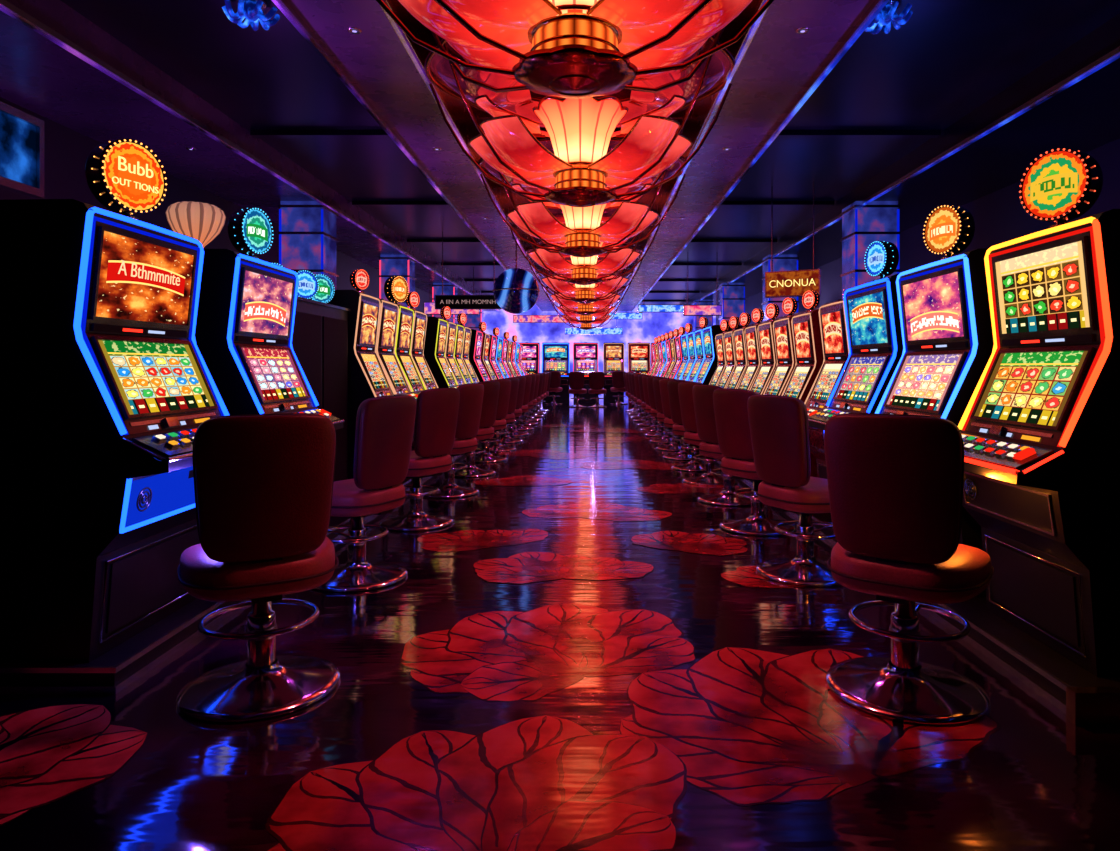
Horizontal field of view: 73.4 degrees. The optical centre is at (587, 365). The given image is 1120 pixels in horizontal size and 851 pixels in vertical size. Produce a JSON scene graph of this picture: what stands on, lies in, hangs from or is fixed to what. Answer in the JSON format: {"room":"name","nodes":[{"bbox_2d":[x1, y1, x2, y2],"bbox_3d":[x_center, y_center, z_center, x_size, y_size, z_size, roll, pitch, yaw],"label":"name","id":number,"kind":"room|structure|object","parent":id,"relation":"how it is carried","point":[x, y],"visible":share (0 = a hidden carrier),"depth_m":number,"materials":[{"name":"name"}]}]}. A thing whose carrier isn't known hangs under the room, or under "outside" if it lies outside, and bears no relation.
{"room":"games hall","nodes":[
{"label":"games hall","id":0,"kind":"room"},
{"bbox_2d":[0,97,463,324],"bbox_3d":[-4.350,-0.670,12.000,0.100,3.800,30.000,0,0,0],"label":"wall","id":1,"kind":"structure","parent":0,"point":[66,150],"depth_m":6.56,"materials":[{"name":"paint"}]},
{"bbox_2d":[0,101,43,197],"bbox_3d":[-4.270,-1.610,5.150,0.060,0.600,1.400,0,0,0],"label":"window","id":2,"kind":"structure","parent":1,"relation":"in","point":[21,133],"depth_m":5.64,"materials":[{"name":"glass"}]},
{"bbox_2d":[165,201,225,247],"bbox_3d":[-2.570,-0.840,4.920,0.353,0.458,0.344,0,0,0],"label":"lantern","id":3,"kind":"object","parent":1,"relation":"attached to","point":[203,222],"visible":0.68,"depth_m":4.81,"materials":[{"name":"beige paper"}]},
{"bbox_2d":[296,270,318,298],"bbox_3d":[-2.128,-0.590,5.583,0.103,0.241,0.218,0,0,40],"label":"lit sign","id":4,"kind":"object","parent":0,"point":[308,285],"visible":0.63,"depth_m":5.57,"materials":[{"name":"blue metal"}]},
{"bbox_2d":[311,274,334,302],"bbox_3d":[-2.168,-0.603,6.024,0.103,0.268,0.245,0,0,40],"label":"lit sign","id":5,"kind":"object","parent":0,"point":[325,293],"visible":0.46,"depth_m":6.02,"materials":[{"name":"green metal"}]},
{"bbox_2d":[0,0,1119,310],"bbox_3d":[0.150,-2.320,12.000,8.900,0.700,30.000,0,0,0],"label":"ceiling","id":6,"kind":"structure","parent":0,"point":[955,68],"depth_m":6.17,"materials":[{"name":"paint"}]},
{"bbox_2d":[0,0,500,312],"bbox_3d":[-3.160,-1.945,12.000,0.050,0.050,30.000,0,0,0],"label":"trim","id":7,"kind":"structure","parent":6,"relation":"attached to","point":[6,7],"depth_m":5.56,"materials":[{"name":"metal"}]},
{"bbox_2d":[222,0,279,30],"bbox_3d":[-2.018,-2.123,4.497,0.324,0.134,0.322,0,0,0],"label":"crystal ceiling light","id":8,"kind":"object","parent":6,"relation":"attached to","point":[251,10],"visible":1,"depth_m":4.46,"materials":[{"name":"blue"}]},
{"bbox_2d":[272,0,542,311],"bbox_3d":[-1.650,-1.945,12.000,0.050,0.050,30.000,0,0,0],"label":"trim","id":9,"kind":"structure","parent":6,"relation":"attached to","point":[284,6],"depth_m":5.44,"materials":[{"name":"metal"}]},
{"bbox_2d":[435,232,501,308],"bbox_3d":[-1.950,-1.558,12.223,1.080,1.265,0.073,0,0,0],"label":"hanging sign","id":10,"kind":"object","parent":6,"relation":"hanging from","point":[452,301],"visible":0.96,"depth_m":12.20,"materials":[{"name":"metal"}]},
{"bbox_2d":[381,0,557,312],"bbox_3d":[-1.090,-1.945,12.000,0.050,0.050,30.000,0,0,0],"label":"trim","id":11,"kind":"structure","parent":6,"relation":"attached to","point":[408,44],"depth_m":5.49,"materials":[{"name":"metal"}]},
{"bbox_2d":[492,237,539,313],"bbox_3d":[-1.100,-1.415,11.500,0.731,1.230,0.731,0,0,-23],"label":"glass globe","id":12,"kind":"object","parent":6,"relation":"hanging from","point":[516,290],"visible":0.98,"depth_m":11.25,"materials":[{"name":"blue"}]},
{"bbox_2d":[513,315,568,322],"bbox_3d":[-1.500,-1.792,24.225,1.830,0.795,0.070,0,0,0],"label":"hanging sign","id":13,"kind":"object","parent":6,"relation":"hanging from","point":[516,318],"visible":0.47,"depth_m":24.20,"materials":[{"name":"metal"}]},
{"bbox_2d":[376,0,773,98],"bbox_3d":[-0.050,-1.823,2.900,2.056,1.515,1.980,0,0,0],"label":"chandelier","id":14,"kind":"object","parent":6,"relation":"hanging from","point":[570,49],"visible":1,"depth_m":2.80,"materials":[{"name":"red glass"}]},
{"bbox_2d":[424,34,735,206],"bbox_3d":[-0.050,-1.823,5.000,2.056,1.515,1.980,0,0,0],"label":"chandelier","id":15,"kind":"object","parent":6,"relation":"hanging from","point":[580,132],"visible":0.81,"depth_m":4.84,"materials":[{"name":"red glass"}]},
{"bbox_2d":[478,136,687,256],"bbox_3d":[-0.050,-1.823,7.350,2.056,1.515,1.980,0,0,0],"label":"chandelier","id":16,"kind":"object","parent":6,"relation":"hanging from","point":[583,233],"visible":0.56,"depth_m":7.19,"materials":[{"name":"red glass"}]},
{"bbox_2d":[506,197,660,284],"bbox_3d":[-0.050,-1.823,9.900,2.056,1.515,1.980,0,0,0],"label":"chandelier","id":17,"kind":"object","parent":6,"relation":"hanging from","point":[584,270],"visible":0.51,"depth_m":9.73,"materials":[{"name":"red glass"}]},
{"bbox_2d":[525,241,643,303],"bbox_3d":[-0.050,-1.823,12.800,2.056,1.515,1.980,0,0,0],"label":"chandelier","id":18,"kind":"object","parent":6,"relation":"hanging from","point":[585,294],"visible":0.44,"depth_m":12.62,"materials":[{"name":"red glass"}]},
{"bbox_2d":[537,268,632,314],"bbox_3d":[-0.050,-1.823,15.800,2.056,1.515,1.980,0,0,0],"label":"chandelier","id":19,"kind":"object","parent":6,"relation":"hanging from","point":[583,309],"visible":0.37,"depth_m":15.61,"materials":[{"name":"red glass"}]},
{"bbox_2d":[545,284,626,323],"bbox_3d":[-0.050,-1.823,18.900,2.056,1.515,1.980,0,0,0],"label":"chandelier","id":20,"kind":"object","parent":6,"relation":"hanging from","point":[585,319],"visible":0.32,"depth_m":18.75,"materials":[{"name":"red glass"}]},
{"bbox_2d":[552,297,619,329],"bbox_3d":[-0.050,-1.823,22.200,2.056,1.515,1.980,0,0,0],"label":"chandelier","id":21,"kind":"object","parent":6,"relation":"hanging from","point":[588,326],"visible":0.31,"depth_m":22.06,"materials":[{"name":"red glass"}]},
{"bbox_2d":[565,319,622,334],"bbox_3d":[0.200,-1.643,26.225,2.030,1.095,0.070,0,0,0],"label":"hanging sign","id":22,"kind":"object","parent":6,"relation":"hanging from","point":[616,330],"visible":0.84,"depth_m":26.20,"materials":[{"name":"metal"}]},
{"bbox_2d":[250,111,940,301],"bbox_3d":[0.070,-2.355,14.790,6.400,0.430,21.680,0,0,0],"label":"beams","id":23,"kind":"structure","parent":6,"relation":"attached to","point":[254,133],"depth_m":7.61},
{"bbox_2d":[638,305,682,311],"bbox_3d":[1.900,-1.758,18.525,1.330,0.865,0.070,0,0,0],"label":"hanging sign","id":24,"kind":"object","parent":6,"relation":"hanging from","point":[641,308],"visible":0.63,"depth_m":18.50,"materials":[{"name":"metal"}]},
{"bbox_2d":[614,0,768,310],"bbox_3d":[0.950,-1.945,12.000,0.050,0.050,30.000,0,0,0],"label":"trim","id":25,"kind":"structure","parent":6,"relation":"attached to","point":[747,38],"depth_m":5.64,"materials":[{"name":"metal"}]},
{"bbox_2d":[683,252,721,315],"bbox_3d":[2.200,-1.577,14.425,0.730,1.225,0.070,0,0,0],"label":"hanging sign","id":26,"kind":"object","parent":6,"relation":"hanging from","point":[688,310],"visible":1,"depth_m":14.40,"materials":[{"name":"metal"}]},
{"bbox_2d":[631,0,888,311],"bbox_3d":[1.570,-1.945,12.000,0.050,0.050,30.000,0,0,0],"label":"trim","id":27,"kind":"structure","parent":6,"relation":"attached to","point":[877,6],"depth_m":5.55,"materials":[{"name":"metal"}]},
{"bbox_2d":[765,181,820,297],"bbox_3d":[2.461,-1.512,9.021,0.650,1.355,0.073,0,0,29],"label":"hanging sign","id":28,"kind":"object","parent":6,"relation":"hanging from","point":[794,283],"visible":1,"depth_m":9.01,"materials":[{"name":"red metal"}]},
{"bbox_2d":[865,0,912,34],"bbox_3d":[1.802,-2.123,4.547,0.324,0.134,0.322,0,0,0],"label":"crystal ceiling light","id":29,"kind":"object","parent":6,"relation":"attached to","point":[888,14],"visible":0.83,"depth_m":4.51,"materials":[{"name":"blue"}]},
{"bbox_2d":[679,46,1119,312],"bbox_3d":[3.300,-1.945,12.000,0.050,0.050,30.000,0,0,0],"label":"trim","id":30,"kind":"structure","parent":6,"relation":"attached to","point":[1114,54],"depth_m":6.22,"materials":[{"name":"metal"}]},
{"bbox_2d":[0,400,1119,850],"bbox_3d":[0.150,1.280,12.000,8.900,0.100,30.000,0,0,0],"label":"floor","id":31,"kind":"structure","parent":0,"point":[1041,781],"depth_m":2.75,"materials":[{"name":"tile"}]},
{"bbox_2d":[0,138,228,662],"bbox_3d":[-2.005,0.072,3.270,0.830,2.115,0.854,0,0,0],"label":"machine","id":32,"kind":"object","parent":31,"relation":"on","point":[107,387],"visible":0.96,"depth_m":2.85,"materials":[{"name":"metal"}]},
{"bbox_2d":[0,296,460,694],"bbox_3d":[-2.439,0.310,13.904,1.342,1.840,22.192,0,0,0],"label":"plinth","id":33,"kind":"object","parent":31,"relation":"on","point":[320,330],"visible":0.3,"depth_m":3.38,"materials":[{"name":"metal"}]},
{"bbox_2d":[176,413,340,722],"bbox_3d":[-1.253,0.697,2.875,0.574,1.059,0.642,0,0,-29],"label":"chair","id":34,"kind":"object","parent":31,"relation":"on","point":[263,483],"visible":1,"depth_m":2.65,"materials":[{"name":"red metal"}]},
{"bbox_2d":[195,207,343,429],"bbox_3d":[-2.005,0.092,4.480,0.830,2.074,0.854,0,0,0],"label":"machine","id":35,"kind":"object","parent":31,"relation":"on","point":[247,303],"visible":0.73,"depth_m":4.27,"materials":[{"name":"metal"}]},
{"bbox_2d":[278,201,338,289],"bbox_3d":[-3.420,-0.370,9.200,0.540,3.200,0.540,0,0,0],"label":"column","id":36,"kind":"structure","parent":31,"relation":"on","point":[307,229],"depth_m":8.95,"materials":[{"name":"blue mirror"}]},
{"bbox_2d":[327,269,394,478],"bbox_3d":[-2.005,0.143,6.550,0.830,1.973,0.616,0,0,0],"label":"machine","id":37,"kind":"object","parent":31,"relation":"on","point":[367,377],"visible":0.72,"depth_m":6.29,"materials":[{"name":"metal"}]},
{"bbox_2d":[314,395,415,591],"bbox_3d":[-1.356,0.697,4.357,0.642,1.059,0.574,0,0,24],"label":"chair","id":38,"kind":"object","parent":31,"relation":"on","point":[384,424],"visible":0.87,"depth_m":4.19,"materials":[{"name":"red metal"}]},
{"bbox_2d":[376,297,417,400],"bbox_3d":[-2.005,0.241,7.210,0.830,1.775,0.616,0,0,0],"label":"machine","id":39,"kind":"object","parent":31,"relation":"on","point":[389,312],"visible":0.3,"depth_m":7.17,"materials":[{"name":"metal"}]},
{"bbox_2d":[379,254,415,307],"bbox_3d":[-3.420,-0.370,13.500,0.540,3.200,0.540,0,0,0],"label":"column","id":40,"kind":"structure","parent":31,"relation":"on","point":[390,265],"depth_m":13.25,"materials":[{"name":"blue mirror"}]},
{"bbox_2d":[384,276,426,450],"bbox_3d":[-2.005,0.092,7.870,0.830,2.074,0.616,0,0,0],"label":"machine","id":41,"kind":"object","parent":31,"relation":"on","point":[396,290],"visible":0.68,"depth_m":7.83,"materials":[{"name":"metal"}]},
{"bbox_2d":[378,388,459,530],"bbox_3d":[-1.355,0.697,5.858,0.642,1.059,0.574,0,0,28],"label":"chair","id":42,"kind":"object","parent":31,"relation":"on","point":[437,409],"visible":0.78,"depth_m":5.69,"materials":[{"name":"red metal"}]},
{"bbox_2d":[405,292,438,388],"bbox_3d":[-2.005,0.143,8.530,0.830,1.973,0.616,0,0,0],"label":"machine","id":43,"kind":"object","parent":31,"relation":"on","point":[420,318],"visible":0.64,"depth_m":8.50,"materials":[{"name":"metal"}]},
{"bbox_2d":[424,317,457,387],"bbox_3d":[-2.025,0.241,9.950,0.830,1.775,0.616,0,0,0],"label":"machine","id":44,"kind":"object","parent":31,"relation":"on","point":[437,328],"visible":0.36,"depth_m":9.65,"materials":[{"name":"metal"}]},
{"bbox_2d":[432,283,458,323],"bbox_3d":[-3.420,-0.370,18.000,0.540,3.200,0.540,0,0,0],"label":"column","id":45,"kind":"structure","parent":31,"relation":"on","point":[448,288],"depth_m":17.75,"materials":[{"name":"blue mirror"}]},
{"bbox_2d":[411,383,483,497],"bbox_3d":[-1.356,0.697,7.256,0.642,1.059,0.574,0,0,21],"label":"chair","id":46,"kind":"object","parent":31,"relation":"on","point":[471,395],"visible":0.56,"depth_m":7.10,"materials":[{"name":"red metal"}]},
{"bbox_2d":[440,306,465,385],"bbox_3d":[-2.025,0.143,10.630,0.830,1.973,0.616,0,0,0],"label":"machine","id":47,"kind":"object","parent":31,"relation":"on","point":[445,312],"visible":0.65,"depth_m":10.59,"materials":[{"name":"metal"}]},
{"bbox_2d":[454,323,472,383],"bbox_3d":[-2.025,0.241,11.310,0.830,1.775,0.616,0,0,0],"label":"machine","id":48,"kind":"object","parent":31,"relation":"on","point":[460,329],"visible":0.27,"depth_m":11.28,"materials":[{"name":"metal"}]},
{"bbox_2d":[457,313,478,383],"bbox_3d":[-2.025,0.143,11.990,0.830,1.973,0.616,0,0,0],"label":"machine","id":49,"kind":"object","parent":31,"relation":"on","point":[461,318],"visible":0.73,"depth_m":11.96,"materials":[{"name":"metal"}]},
{"bbox_2d":[464,309,483,331],"bbox_3d":[-3.420,-0.370,22.500,0.540,3.200,0.540,0,0,0],"label":"column","id":50,"kind":"structure","parent":31,"relation":"on","point":[472,321],"depth_m":22.25,"materials":[{"name":"blue mirror"}]},
{"bbox_2d":[455,381,499,476],"bbox_3d":[-1.356,0.697,8.557,0.642,1.059,0.574,0,0,23],"label":"chair","id":51,"kind":"object","parent":31,"relation":"on","point":[491,388],"visible":0.44,"depth_m":8.42,"materials":[{"name":"red metal"}]},
{"bbox_2d":[469,329,489,381],"bbox_3d":[-2.025,0.241,13.300,0.830,1.775,0.738,0,0,0],"label":"machine","id":52,"kind":"object","parent":31,"relation":"on","point":[476,340],"visible":0.29,"depth_m":12.94,"materials":[{"name":"metal"}]},
{"bbox_2d":[463,379,510,462],"bbox_3d":[-1.355,0.697,9.808,0.642,1.059,0.574,0,0,28],"label":"chair","id":53,"kind":"object","parent":31,"relation":"on","point":[505,384],"visible":0.43,"depth_m":9.69,"materials":[{"name":"red metal"}]},
{"bbox_2d":[479,322,496,380],"bbox_3d":[-2.025,0.143,14.350,0.830,1.973,0.654,0,0,0],"label":"machine","id":54,"kind":"object","parent":31,"relation":"on","point":[482,325],"visible":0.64,"depth_m":14.25,"materials":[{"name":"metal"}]},
{"bbox_2d":[488,334,502,378],"bbox_3d":[-2.025,0.241,15.400,0.830,1.775,0.738,0,0,0],"label":"machine","id":55,"kind":"object","parent":31,"relation":"on","point":[493,339],"visible":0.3,"depth_m":15.22,"materials":[{"name":"metal"}]},
{"bbox_2d":[477,377,518,451],"bbox_3d":[-1.356,0.697,11.006,0.642,1.059,0.574,0,0,22],"label":"chair","id":56,"kind":"object","parent":31,"relation":"on","point":[496,446],"visible":0.48,"depth_m":10.90,"materials":[{"name":"red metal"}]},
{"bbox_2d":[0,424,1000,850],"bbox_3d":[-0.006,1.228,8.449,5.066,0.003,14.570,0,0,0],"label":"floor flower pattern","id":57,"kind":"object","parent":31,"relation":"on","point":[742,726],"visible":0.93,"depth_m":2.45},
{"bbox_2d":[747,395,839,586],"bbox_3d":[1.305,0.697,4.458,0.642,1.059,0.574,0,0,-27],"label":"chair","id":58,"kind":"object","parent":57,"relation":"on","point":[779,425],"visible":0.87,"depth_m":4.29,"materials":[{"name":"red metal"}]},
{"bbox_2d":[824,413,993,724],"bbox_3d":[1.210,0.697,2.854,0.574,1.059,0.642,0,0,35],"label":"chair","id":59,"kind":"object","parent":57,"relation":"on","point":[895,481],"visible":1,"depth_m":2.65,"materials":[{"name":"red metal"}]},
{"bbox_2d":[493,328,508,378],"bbox_3d":[-2.025,0.143,16.450,0.830,1.973,0.820,0,0,0],"label":"machine","id":60,"kind":"object","parent":31,"relation":"on","point":[499,345],"visible":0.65,"depth_m":16.38,"materials":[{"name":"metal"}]},
{"bbox_2d":[489,376,525,442],"bbox_3d":[-1.356,0.697,12.206,0.642,1.059,0.574,0,0,22],"label":"chair","id":61,"kind":"object","parent":31,"relation":"on","point":[505,438],"visible":0.41,"depth_m":12.11,"materials":[{"name":"red metal"}]},
{"bbox_2d":[500,375,531,435],"bbox_3d":[-1.355,0.697,13.408,0.642,1.059,0.574,0,0,28],"label":"chair","id":62,"kind":"object","parent":31,"relation":"on","point":[512,432],"visible":0.34,"depth_m":13.31,"materials":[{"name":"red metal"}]},
{"bbox_2d":[509,375,535,429],"bbox_3d":[-1.356,0.697,14.607,0.642,1.059,0.574,0,0,23],"label":"chair","id":63,"kind":"object","parent":31,"relation":"on","point":[519,426],"visible":0.34,"depth_m":14.52,"materials":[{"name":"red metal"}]},
{"bbox_2d":[518,342,539,374],"bbox_3d":[-2.100,0.208,25.721,0.849,2.041,0.954,0,0,0],"label":"machine","id":64,"kind":"object","parent":31,"relation":"on","point":[530,354],"visible":0.25,"depth_m":25.61,"materials":[{"name":"metal"}]},
{"bbox_2d":[545,371,562,403],"bbox_3d":[-1.100,0.697,24.217,0.574,1.059,0.642,0,0,0],"label":"chair","id":65,"kind":"object","parent":31,"relation":"on","point":[555,382],"visible":0.75,"depth_m":23.96,"materials":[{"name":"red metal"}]},
{"bbox_2d":[542,342,569,401],"bbox_3d":[-1.100,0.208,25.721,0.943,2.041,0.954,0,0,0],"label":"machine","id":66,"kind":"object","parent":31,"relation":"on","point":[555,356],"visible":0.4,"depth_m":25.59,"materials":[{"name":"metal"}]},
{"bbox_2d":[568,372,586,406],"bbox_3d":[-0.318,0.697,22.517,0.574,1.059,0.642,0,0,6],"label":"chair","id":67,"kind":"object","parent":31,"relation":"on","point":[576,379],"visible":1,"depth_m":22.26,"materials":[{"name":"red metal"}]},
{"bbox_2d":[573,342,597,401],"bbox_3d":[-0.080,0.208,25.721,0.849,2.041,0.954,0,0,0],"label":"machine","id":68,"kind":"object","parent":31,"relation":"on","point":[585,355],"visible":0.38,"depth_m":25.60,"materials":[{"name":"metal"}]},
{"bbox_2d":[588,372,606,406],"bbox_3d":[0.282,0.697,22.517,0.574,1.059,0.642,0,0,6],"label":"chair","id":69,"kind":"object","parent":31,"relation":"on","point":[596,379],"visible":1,"depth_m":22.26,"materials":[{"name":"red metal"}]},
{"bbox_2d":[603,342,623,401],"bbox_3d":[0.880,0.208,25.721,0.708,2.041,0.954,0,0,0],"label":"machine","id":70,"kind":"object","parent":31,"relation":"on","point":[613,353],"visible":0.7,"depth_m":25.59,"materials":[{"name":"metal"}]},
{"bbox_2d":[610,371,627,403],"bbox_3d":[1.000,0.697,24.217,0.574,1.059,0.642,0,0,0],"label":"chair","id":71,"kind":"object","parent":31,"relation":"on","point":[618,387],"visible":0.9,"depth_m":23.96,"materials":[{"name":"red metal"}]},
{"bbox_2d":[628,342,649,401],"bbox_3d":[1.750,0.208,25.721,0.752,2.041,0.954,0,0,0],"label":"machine","id":72,"kind":"object","parent":31,"relation":"on","point":[638,353],"visible":0.45,"depth_m":25.60,"materials":[{"name":"metal"}]},
{"bbox_2d":[634,374,652,425],"bbox_3d":[1.305,0.697,15.609,0.642,1.059,0.574,0,0,-31],"label":"chair","id":73,"kind":"object","parent":31,"relation":"on","point":[648,422],"visible":0.25,"depth_m":15.52,"materials":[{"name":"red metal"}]},
{"bbox_2d":[638,375,657,430],"bbox_3d":[1.306,0.697,14.407,0.642,1.059,0.574,0,0,-24],"label":"chair","id":74,"kind":"object","parent":31,"relation":"on","point":[653,427],"visible":0.34,"depth_m":14.33,"materials":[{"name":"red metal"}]},
{"bbox_2d":[642,375,671,436],"bbox_3d":[1.305,0.697,13.307,0.642,1.059,0.574,0,0,-26],"label":"chair","id":75,"kind":"object","parent":31,"relation":"on","point":[659,433],"visible":0.34,"depth_m":13.23,"materials":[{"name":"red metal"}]},
{"bbox_2d":[647,376,679,442],"bbox_3d":[1.305,0.697,12.209,0.642,1.059,0.574,0,0,-31],"label":"chair","id":76,"kind":"object","parent":31,"relation":"on","point":[666,438],"visible":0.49,"depth_m":12.12,"materials":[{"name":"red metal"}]},
{"bbox_2d":[653,377,690,450],"bbox_3d":[1.306,0.697,11.107,0.642,1.059,0.574,0,0,-25],"label":"chair","id":77,"kind":"object","parent":31,"relation":"on","point":[674,446],"visible":0.39,"depth_m":11.02,"materials":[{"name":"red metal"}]},
{"bbox_2d":[665,329,678,378],"bbox_3d":[2.025,0.143,17.100,0.830,1.973,0.616,0,0,0],"label":"machine","id":78,"kind":"object","parent":31,"relation":"on","point":[676,333],"visible":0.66,"depth_m":17.03,"materials":[{"name":"metal"}]},
{"bbox_2d":[669,327,684,378],"bbox_3d":[2.025,0.143,16.100,0.830,1.973,0.738,0,0,0],"label":"machine","id":79,"kind":"object","parent":31,"relation":"on","point":[681,331],"visible":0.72,"depth_m":16.03,"materials":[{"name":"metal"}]},
{"bbox_2d":[659,379,704,459],"bbox_3d":[1.306,0.697,10.057,0.642,1.059,0.574,0,0,-25],"label":"chair","id":80,"kind":"object","parent":31,"relation":"on","point":[683,454],"visible":0.36,"depth_m":9.96,"materials":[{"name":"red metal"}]},
{"bbox_2d":[674,323,692,379],"bbox_3d":[2.005,0.143,14.850,0.830,1.973,0.820,0,0,0],"label":"machine","id":81,"kind":"object","parent":31,"relation":"on","point":[688,327],"visible":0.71,"depth_m":14.81,"materials":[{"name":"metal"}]},
{"bbox_2d":[680,331,696,380],"bbox_3d":[2.005,0.241,13.900,0.830,1.775,0.820,0,0,0],"label":"machine","id":82,"kind":"object","parent":31,"relation":"on","point":[690,337],"visible":0.22,"depth_m":13.83,"materials":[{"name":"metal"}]},
{"bbox_2d":[667,380,719,471],"bbox_3d":[1.305,0.697,9.009,0.642,1.059,0.574,0,0,-31],"label":"chair","id":83,"kind":"object","parent":31,"relation":"on","point":[672,385],"visible":0.46,"depth_m":8.90,"materials":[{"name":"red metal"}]},
{"bbox_2d":[687,317,707,381],"bbox_3d":[2.005,0.143,12.950,0.830,1.973,0.820,0,0,0],"label":"machine","id":84,"kind":"object","parent":31,"relation":"on","point":[703,322],"visible":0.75,"depth_m":12.91,"materials":[{"name":"metal"}]},
{"bbox_2d":[693,300,713,331],"bbox_3d":[3.450,-0.370,22.500,0.540,3.200,0.540,0,0,0],"label":"column","id":85,"kind":"structure","parent":31,"relation":"on","point":[696,326],"depth_m":22.25,"materials":[{"name":"blue mirror"}]},
{"bbox_2d":[678,382,736,485],"bbox_3d":[1.305,0.697,7.957,0.642,1.059,0.574,0,0,-26],"label":"chair","id":86,"kind":"object","parent":31,"relation":"on","point":[691,437],"visible":0.58,"depth_m":7.84,"materials":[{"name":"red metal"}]},
{"bbox_2d":[694,325,743,384],"bbox_3d":[2.005,0.241,12.000,0.830,1.775,0.820,0,0,0],"label":"machine","id":87,"kind":"object","parent":31,"relation":"on","point":[706,372],"visible":0.27,"depth_m":11.66,"materials":[{"name":"metal"}]},
{"bbox_2d":[709,320,729,385],"bbox_3d":[1.976,0.231,10.760,0.755,1.795,0.595,0,0,0],"label":"machine","id":88,"kind":"object","parent":31,"relation":"on","point":[719,339],"visible":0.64,"depth_m":10.72,"materials":[{"name":"metal"}]},
{"bbox_2d":[692,384,750,505],"bbox_3d":[1.306,0.697,6.857,0.642,1.059,0.574,0,0,-24],"label":"chair","id":89,"kind":"object","parent":31,"relation":"on","point":[709,448],"visible":0.59,"depth_m":6.72,"materials":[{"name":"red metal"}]},
{"bbox_2d":[717,316,739,387],"bbox_3d":[1.976,0.231,10.070,0.755,1.795,0.595,0,0,0],"label":"machine","id":90,"kind":"object","parent":31,"relation":"on","point":[734,322],"visible":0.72,"depth_m":10.03,"materials":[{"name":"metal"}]},
{"bbox_2d":[719,283,744,325],"bbox_3d":[3.450,-0.370,18.000,0.540,3.200,0.540,0,0,0],"label":"column","id":91,"kind":"structure","parent":31,"relation":"on","point":[732,296],"depth_m":17.75,"materials":[{"name":"blue mirror"}]},
{"bbox_2d":[726,313,750,388],"bbox_3d":[1.976,0.231,9.380,0.755,1.795,0.595,0,0,0],"label":"machine","id":92,"kind":"object","parent":31,"relation":"on","point":[745,318],"visible":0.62,"depth_m":9.34,"materials":[{"name":"metal"}]},
{"bbox_2d":[737,308,763,389],"bbox_3d":[1.976,0.231,8.690,0.755,1.795,0.595,0,0,0],"label":"machine","id":93,"kind":"object","parent":31,"relation":"on","point":[751,333],"visible":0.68,"depth_m":8.65,"materials":[{"name":"metal"}]},
{"bbox_2d":[713,388,796,535],"bbox_3d":[1.305,0.697,5.709,0.642,1.059,0.574,0,0,-31],"label":"chair","id":94,"kind":"object","parent":31,"relation":"on","point":[730,405],"visible":0.59,"depth_m":5.56,"materials":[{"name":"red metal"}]},
{"bbox_2d":[750,304,778,394],"bbox_3d":[1.976,0.231,8.000,0.755,1.795,0.595,0,0,0],"label":"machine","id":95,"kind":"object","parent":31,"relation":"on","point":[765,330],"visible":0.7,"depth_m":7.95,"materials":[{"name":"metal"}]},
{"bbox_2d":[761,254,798,320],"bbox_3d":[3.450,-0.370,13.500,0.540,3.200,0.540,0,0,0],"label":"column","id":96,"kind":"structure","parent":31,"relation":"on","point":[783,262],"depth_m":13.25,"materials":[{"name":"blue mirror"}]},
{"bbox_2d":[763,298,797,395],"bbox_3d":[1.976,0.231,7.310,0.755,1.795,0.595,0,0,0],"label":"machine","id":97,"kind":"object","parent":31,"relation":"on","point":[782,328],"visible":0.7,"depth_m":7.26,"materials":[{"name":"metal"}]},
{"bbox_2d":[781,291,823,476],"bbox_3d":[1.976,0.231,6.620,0.755,1.795,0.595,0,0,0],"label":"machine","id":98,"kind":"object","parent":31,"relation":"on","point":[806,331],"visible":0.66,"depth_m":6.49,"materials":[{"name":"metal"}]},
{"bbox_2d":[804,299,848,478],"bbox_3d":[1.998,0.304,5.860,0.772,1.651,0.608,0,0,0],"label":"machine","id":99,"kind":"object","parent":31,"relation":"on","point":[832,319],"visible":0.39,"depth_m":5.86,"materials":[{"name":"metal"}]},
{"bbox_2d":[808,241,902,429],"bbox_3d":[1.971,0.143,5.060,0.801,1.972,0.814,0,0,0],"label":"machine","id":100,"kind":"object","parent":31,"relation":"on","point":[872,315],"visible":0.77,"depth_m":4.99,"materials":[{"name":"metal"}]},
{"bbox_2d":[840,201,899,298],"bbox_3d":[3.450,-0.370,9.200,0.540,3.200,0.540,0,0,0],"label":"column","id":101,"kind":"structure","parent":31,"relation":"on","point":[863,225],"depth_m":8.95,"materials":[{"name":"blue mirror"}]},
{"bbox_2d":[719,307,1119,724],"bbox_3d":[2.390,0.310,13.785,1.440,1.840,22.430,0,0,0],"label":"plinth","id":102,"kind":"object","parent":31,"relation":"on","point":[1085,698],"visible":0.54,"depth_m":2.89,"materials":[{"name":"metal"}]},
{"bbox_2d":[875,205,993,596],"bbox_3d":[1.951,0.128,4.070,0.801,2.002,0.834,0,0,0],"label":"machine","id":103,"kind":"object","parent":31,"relation":"on","point":[944,308],"visible":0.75,"depth_m":3.95,"materials":[{"name":"metal"}]},
{"bbox_2d":[958,147,1119,676],"bbox_3d":[1.951,0.116,3.100,0.799,2.027,0.774,0,0,0],"label":"machine","id":104,"kind":"object","parent":31,"relation":"on","point":[1039,427],"visible":0.97,"depth_m":2.92,"materials":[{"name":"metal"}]},
{"bbox_2d":[483,304,715,399],"bbox_3d":[0.150,-0.670,27.050,8.900,3.800,0.100,0,0,0],"label":"wall","id":105,"kind":"structure","parent":0,"point":[652,325],"depth_m":27.00,"materials":[{"name":"blue"}]},
{"bbox_2d":[716,138,1119,324],"bbox_3d":[4.650,-0.670,12.000,0.100,3.800,30.000,0,0,0],"label":"wall","id":106,"kind":"structure","parent":0,"point":[999,216],"depth_m":8.53,"materials":[{"name":"paint"}]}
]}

